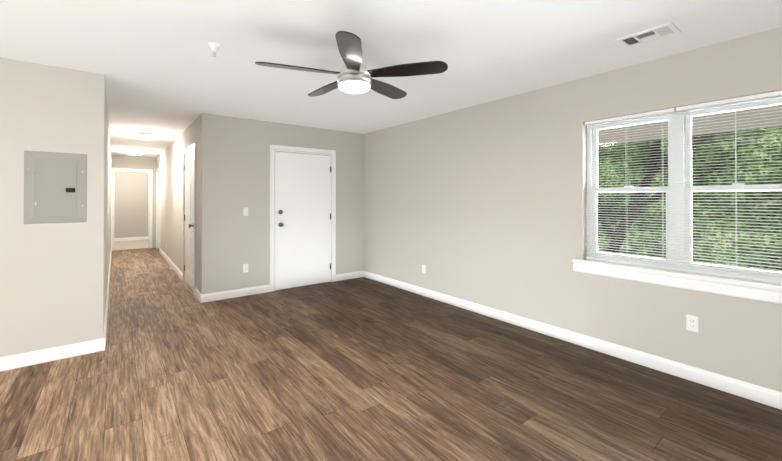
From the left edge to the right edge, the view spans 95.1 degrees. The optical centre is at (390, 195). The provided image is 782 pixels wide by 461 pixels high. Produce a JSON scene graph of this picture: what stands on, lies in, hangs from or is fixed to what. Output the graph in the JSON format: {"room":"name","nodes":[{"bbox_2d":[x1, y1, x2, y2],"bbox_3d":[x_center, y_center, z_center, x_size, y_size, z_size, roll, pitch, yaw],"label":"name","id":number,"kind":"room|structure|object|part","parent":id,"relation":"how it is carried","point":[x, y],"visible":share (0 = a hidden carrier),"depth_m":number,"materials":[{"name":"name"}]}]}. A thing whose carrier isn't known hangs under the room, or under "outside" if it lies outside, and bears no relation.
{"room":"empty living room","nodes":[
{"label":"empty living room","id":0,"kind":"room"},
{"bbox_2d":[0,58,104,356],"bbox_3d":[-4.063,0.139,2.074,3.742,2.440,0.120,0,0,-38],"label":"wall","id":1,"kind":"structure","parent":0,"point":[51,285],"depth_m":2.95,"materials":[{"name":"beige paint"}]},
{"bbox_2d":[0,338,104,371],"bbox_3d":[-4.016,1.306,2.018,3.757,0.105,0.015,0,0,-38],"label":"baseboard","id":2,"kind":"structure","parent":1,"relation":"attached to","point":[43,356],"depth_m":2.95,"materials":[{"name":"white wood"}]},
{"bbox_2d":[24,151,86,223],"bbox_3d":[-2.793,-0.066,2.990,0.385,0.590,0.064,0,0,-38],"label":"box","id":3,"kind":"object","parent":1,"relation":"attached to","point":[55,187],"visible":1,"depth_m":2.96,"materials":[{"name":"grey metal"}]},
{"bbox_2d":[103,87,110,332],"bbox_3d":[-4.946,0.165,6.186,0.120,2.440,7.470,0,0,-38],"label":"wall","id":4,"kind":"structure","parent":0,"point":[107,197],"depth_m":4.32,"materials":[{"name":"beige paint"}]},
{"bbox_2d":[103,247,111,344],"bbox_3d":[-4.819,1.332,6.124,0.015,0.105,7.470,0,0,-38],"label":"baseboard","id":5,"kind":"structure","parent":4,"relation":"attached to","point":[105,324],"depth_m":4.21,"materials":[{"name":"white wood"}]},
{"bbox_2d":[114,240,147,249],"bbox_3d":[-7.646,1.460,10.365,5.400,0.104,2.500,0,0,-38],"label":"floor carpet","id":6,"kind":"object","parent":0,"point":[132,244],"visible":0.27,"depth_m":10.30,"materials":[{"name":"beige carpet"}]},
{"bbox_2d":[114,172,147,237],"bbox_3d":[-8.324,0.198,11.252,5.400,2.440,0.120,0,0,-38],"label":"wall","id":7,"kind":"structure","parent":0,"point":[131,206],"depth_m":11.28,"materials":[{"name":"beige paint"}]},
{"bbox_2d":[114,236,147,241],"bbox_3d":[-8.283,1.365,11.191,5.000,0.105,0.015,0,0,-38],"label":"baseboard","id":8,"kind":"structure","parent":7,"relation":"attached to","point":[131,238],"depth_m":11.26,"materials":[{"name":"white wood"}]},
{"bbox_2d":[111,155,156,247],"bbox_3d":[-6.760,0.186,9.428,1.206,2.440,0.120,0,0,-38],"label":"wall","id":9,"kind":"structure","parent":0,"point":[131,162],"depth_m":9.50,"materials":[{"name":"beige paint"}]},
{"bbox_2d":[111,168,152,250],"bbox_3d":[-6.798,0.350,9.386,0.894,2.112,0.137,0,0,-38],"label":"trim","id":10,"kind":"structure","parent":9,"relation":"attached to","point":[150,185],"depth_m":9.54,"materials":[{"name":"white wood"}]},
{"bbox_2d":[157,115,200,291],"bbox_3d":[-4.412,0.172,7.272,0.120,2.440,6.400,0,0,-38],"label":"wall","id":11,"kind":"structure","parent":0,"point":[170,160],"depth_m":6.45,"materials":[{"name":"beige paint"}]},
{"bbox_2d":[156,167,160,248],"bbox_3d":[-5.924,0.349,9.218,0.137,2.112,0.964,0,0,-38],"label":"trim","id":12,"kind":"structure","parent":11,"relation":"attached to","point":[158,202],"depth_m":9.52,"materials":[{"name":"white wood"}]},
{"bbox_2d":[160,248,182,280],"bbox_3d":[-4.522,1.340,7.297,0.015,0.105,3.781,0,0,-38],"label":"baseboard","id":13,"kind":"structure","parent":11,"relation":"attached to","point":[172,265],"depth_m":6.83,"materials":[{"name":"white wood"}]},
{"bbox_2d":[184,151,193,290],"bbox_3d":[-3.054,0.364,5.389,0.105,2.020,0.901,0,0,-38],"label":"closet door","id":14,"kind":"structure","parent":11,"relation":"in","point":[189,219],"depth_m":5.40,"materials":[{"name":"white wood"}]},
{"bbox_2d":[183,143,195,293],"bbox_3d":[-2.998,0.324,5.423,0.137,2.112,1.059,0,0,-38],"label":"door frame","id":15,"kind":"structure","parent":11,"relation":"attached to","point":[190,148],"depth_m":5.15,"materials":[{"name":"white wood"}]},
{"bbox_2d":[194,287,200,301],"bbox_3d":[-2.580,1.324,4.777,0.015,0.105,0.463,0,0,-38],"label":"baseboard","id":16,"kind":"structure","parent":11,"relation":"attached to","point":[197,293],"depth_m":4.79,"materials":[{"name":"white wood"}]},
{"bbox_2d":[200,113,363,293],"bbox_3d":[-1.485,0.160,5.413,2.487,2.440,0.120,0,0,-38],"label":"wall","id":17,"kind":"structure","parent":0,"point":[234,166],"depth_m":4.97,"materials":[{"name":"beige paint"}]},
{"bbox_2d":[200,284,269,302],"bbox_3d":[-2.088,1.324,4.855,0.890,0.105,0.015,0,0,-38],"label":"baseboard","id":18,"kind":"structure","parent":17,"relation":"attached to","point":[216,296],"depth_m":4.83,"materials":[{"name":"white wood"}]},
{"bbox_2d":[243,264,247,272],"bbox_3d":[-2.001,1.002,4.929,0.070,0.115,0.008,0,0,-38],"label":"electrical outlet","id":19,"kind":"object","parent":17,"relation":"attached to","point":[245,268],"visible":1,"depth_m":4.92,"materials":[{"name":"white plastic"}]},
{"bbox_2d":[243,208,247,215],"bbox_3d":[-1.998,0.222,4.929,0.070,0.115,0.018,0,0,-38],"label":"light switch","id":20,"kind":"object","parent":17,"relation":"attached to","point":[245,211],"visible":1,"depth_m":4.93,"materials":[{"name":"white plastic"}]},
{"bbox_2d":[270,144,335,291],"bbox_3d":[-1.352,0.325,5.503,1.059,2.112,0.137,0,0,-38],"label":"door frame","id":21,"kind":"structure","parent":17,"relation":"attached to","point":[330,153],"depth_m":5.38,"materials":[{"name":"white wood"}]},
{"bbox_2d":[276,152,330,289],"bbox_3d":[-1.309,0.367,5.460,0.901,2.014,0.114,0,0,-38],"label":"entry door","id":22,"kind":"structure","parent":17,"relation":"in","point":[303,215],"depth_m":5.45,"materials":[{"name":"white wood"}]},
{"bbox_2d":[336,271,363,280],"bbox_3d":[-0.684,1.331,5.938,0.538,0.105,0.015,0,0,-38],"label":"baseboard","id":23,"kind":"structure","parent":17,"relation":"attached to","point":[350,275],"depth_m":5.93,"materials":[{"name":"white wood"}]},
{"bbox_2d":[0,248,781,460],"bbox_3d":[-2.855,1.417,3.294,7.555,0.100,14.550,0,0,-38],"label":"floor","id":24,"kind":"structure","parent":0,"point":[361,369],"depth_m":2.47,"materials":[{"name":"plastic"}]},
{"bbox_2d":[0,0,781,156],"bbox_3d":[-3.618,-1.117,4.301,7.555,0.100,17.050,0,0,-38],"label":"ceiling","id":25,"kind":"structure","parent":0,"point":[169,79],"depth_m":2.60,"materials":[{"name":"white paint"}]},
{"bbox_2d":[126,150,145,154],"bbox_3d":[-5.894,-0.992,8.272,0.376,0.098,0.376,0,0,-38],"label":"hall light","id":26,"kind":"object","parent":25,"relation":"attached to","point":[136,152],"visible":1,"depth_m":8.16,"materials":[{"name":"white glass"}]},
{"bbox_3d":[-5.894,-0.969,8.271,0.324,0.051,0.324,0,0,-38],"label":"lamp shade","id":27,"kind":"part","parent":26,"relation":"part of","materials":[{"name":"white glass"}]},
{"bbox_2d":[130,131,156,139],"bbox_3d":[-4.203,-1.006,6.078,0.376,0.098,0.376,0,0,-38],"label":"hall light","id":28,"kind":"object","parent":25,"relation":"attached to","point":[142,135],"visible":0.98,"depth_m":5.97,"materials":[{"name":"white glass"}]},
{"bbox_3d":[-4.203,-0.983,6.078,0.324,0.051,0.324,0,0,-38],"label":"lamp shade","id":29,"kind":"part","parent":28,"relation":"part of","materials":[{"name":"white glass"}]},
{"bbox_2d":[208,42,220,56],"bbox_3d":[-1.258,-1.034,2.550,0.080,0.088,0.080,0,0,-38],"label":"sprinkler","id":30,"kind":"object","parent":25,"relation":"attached to","point":[214,46],"visible":1,"depth_m":2.53,"materials":[{"name":"white metal"}]},
{"bbox_2d":[255,31,447,98],"bbox_3d":[-0.297,-0.913,2.603,1.272,0.330,1.222,0,0,-38],"label":"ceiling fan","id":31,"kind":"object","parent":25,"relation":"hanging from","point":[354,73],"visible":1,"depth_m":2.45,"materials":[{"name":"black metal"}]},
{"bbox_2d":[616,22,680,47],"bbox_3d":[1.729,-1.075,2.412,0.200,0.010,0.315,0,0,-38],"label":"ceiling vent","id":32,"kind":"object","parent":25,"relation":"in","point":[655,33],"visible":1,"depth_m":2.40,"materials":[{"name":"white metal"}]},
{"bbox_2d":[364,27,781,391],"bbox_3d":[2.021,0.145,3.033,0.160,2.440,8.170,0,0,-38],"label":"wall","id":33,"kind":"structure","parent":0,"point":[484,204],"depth_m":3.52,"materials":[{"name":"beige paint"}]},
{"bbox_2d":[422,265,425,273],"bbox_3d":[0.449,1.012,4.929,0.008,0.115,0.070,0,0,-38],"label":"electrical outlet","id":34,"kind":"object","parent":33,"relation":"attached to","point":[423,268],"visible":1,"depth_m":4.91,"materials":[{"name":"white plastic"}]},
{"bbox_2d":[363,271,781,409],"bbox_3d":[1.927,1.312,3.004,0.015,0.105,7.850,0,0,-38],"label":"baseboard","id":35,"kind":"structure","parent":33,"relation":"attached to","point":[759,394],"depth_m":3.01,"materials":[{"name":"white wood"}]},
{"bbox_2d":[572,259,781,304],"bbox_3d":[2.176,0.639,2.733,0.137,0.120,1.500,0,0,-38],"label":"window sill","id":36,"kind":"structure","parent":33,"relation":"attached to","point":[768,292],"depth_m":2.64,"materials":[{"name":"white wood"}]},
{"bbox_2d":[587,95,781,283],"bbox_3d":[2.250,-0.047,2.795,0.080,1.260,1.350,0,0,-38],"label":"window","id":37,"kind":"structure","parent":33,"relation":"in","point":[676,192],"depth_m":2.77,"materials":[{"name":"white plastic"}]},
{"bbox_2d":[585,90,781,282],"bbox_3d":[2.184,-0.056,2.744,0.042,1.238,1.334,0,0,-38],"label":"window blinds","id":38,"kind":"object","parent":37,"relation":"attached to","point":[740,99],"visible":1,"depth_m":2.67,"materials":[{"name":"white plastic"}]},
{"bbox_2d":[598,105,781,145],"bbox_3d":[3.228,-0.806,3.611,2.430,0.170,10.000,0,0,-38],"label":"porch roof","id":39,"kind":"structure","parent":33,"relation":"attached to","point":[729,125],"depth_m":4.02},
{"bbox_2d":[686,314,698,332],"bbox_3d":[2.218,0.942,2.635,0.008,0.115,0.070,0,0,-38],"label":"electrical outlet","id":40,"kind":"object","parent":33,"relation":"attached to","point":[691,323],"visible":1,"depth_m":2.63,"materials":[{"name":"white plastic"}]},
{"label":"outside","id":41,"kind":"structure","parent":0,"visible":0},
{"bbox_2d":[598,133,726,253],"bbox_3d":[3.366,1.529,5.338,0.544,6.709,3.114,0,0,-38],"label":"trunk","id":42,"kind":"object","parent":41,"point":[655,157],"depth_m":5.11,"materials":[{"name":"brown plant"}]},
{"bbox_2d":[598,126,781,271],"bbox_3d":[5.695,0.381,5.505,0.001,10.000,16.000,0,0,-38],"label":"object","id":43,"kind":"structure","parent":41,"point":[709,157],"depth_m":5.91,"materials":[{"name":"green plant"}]}
]}

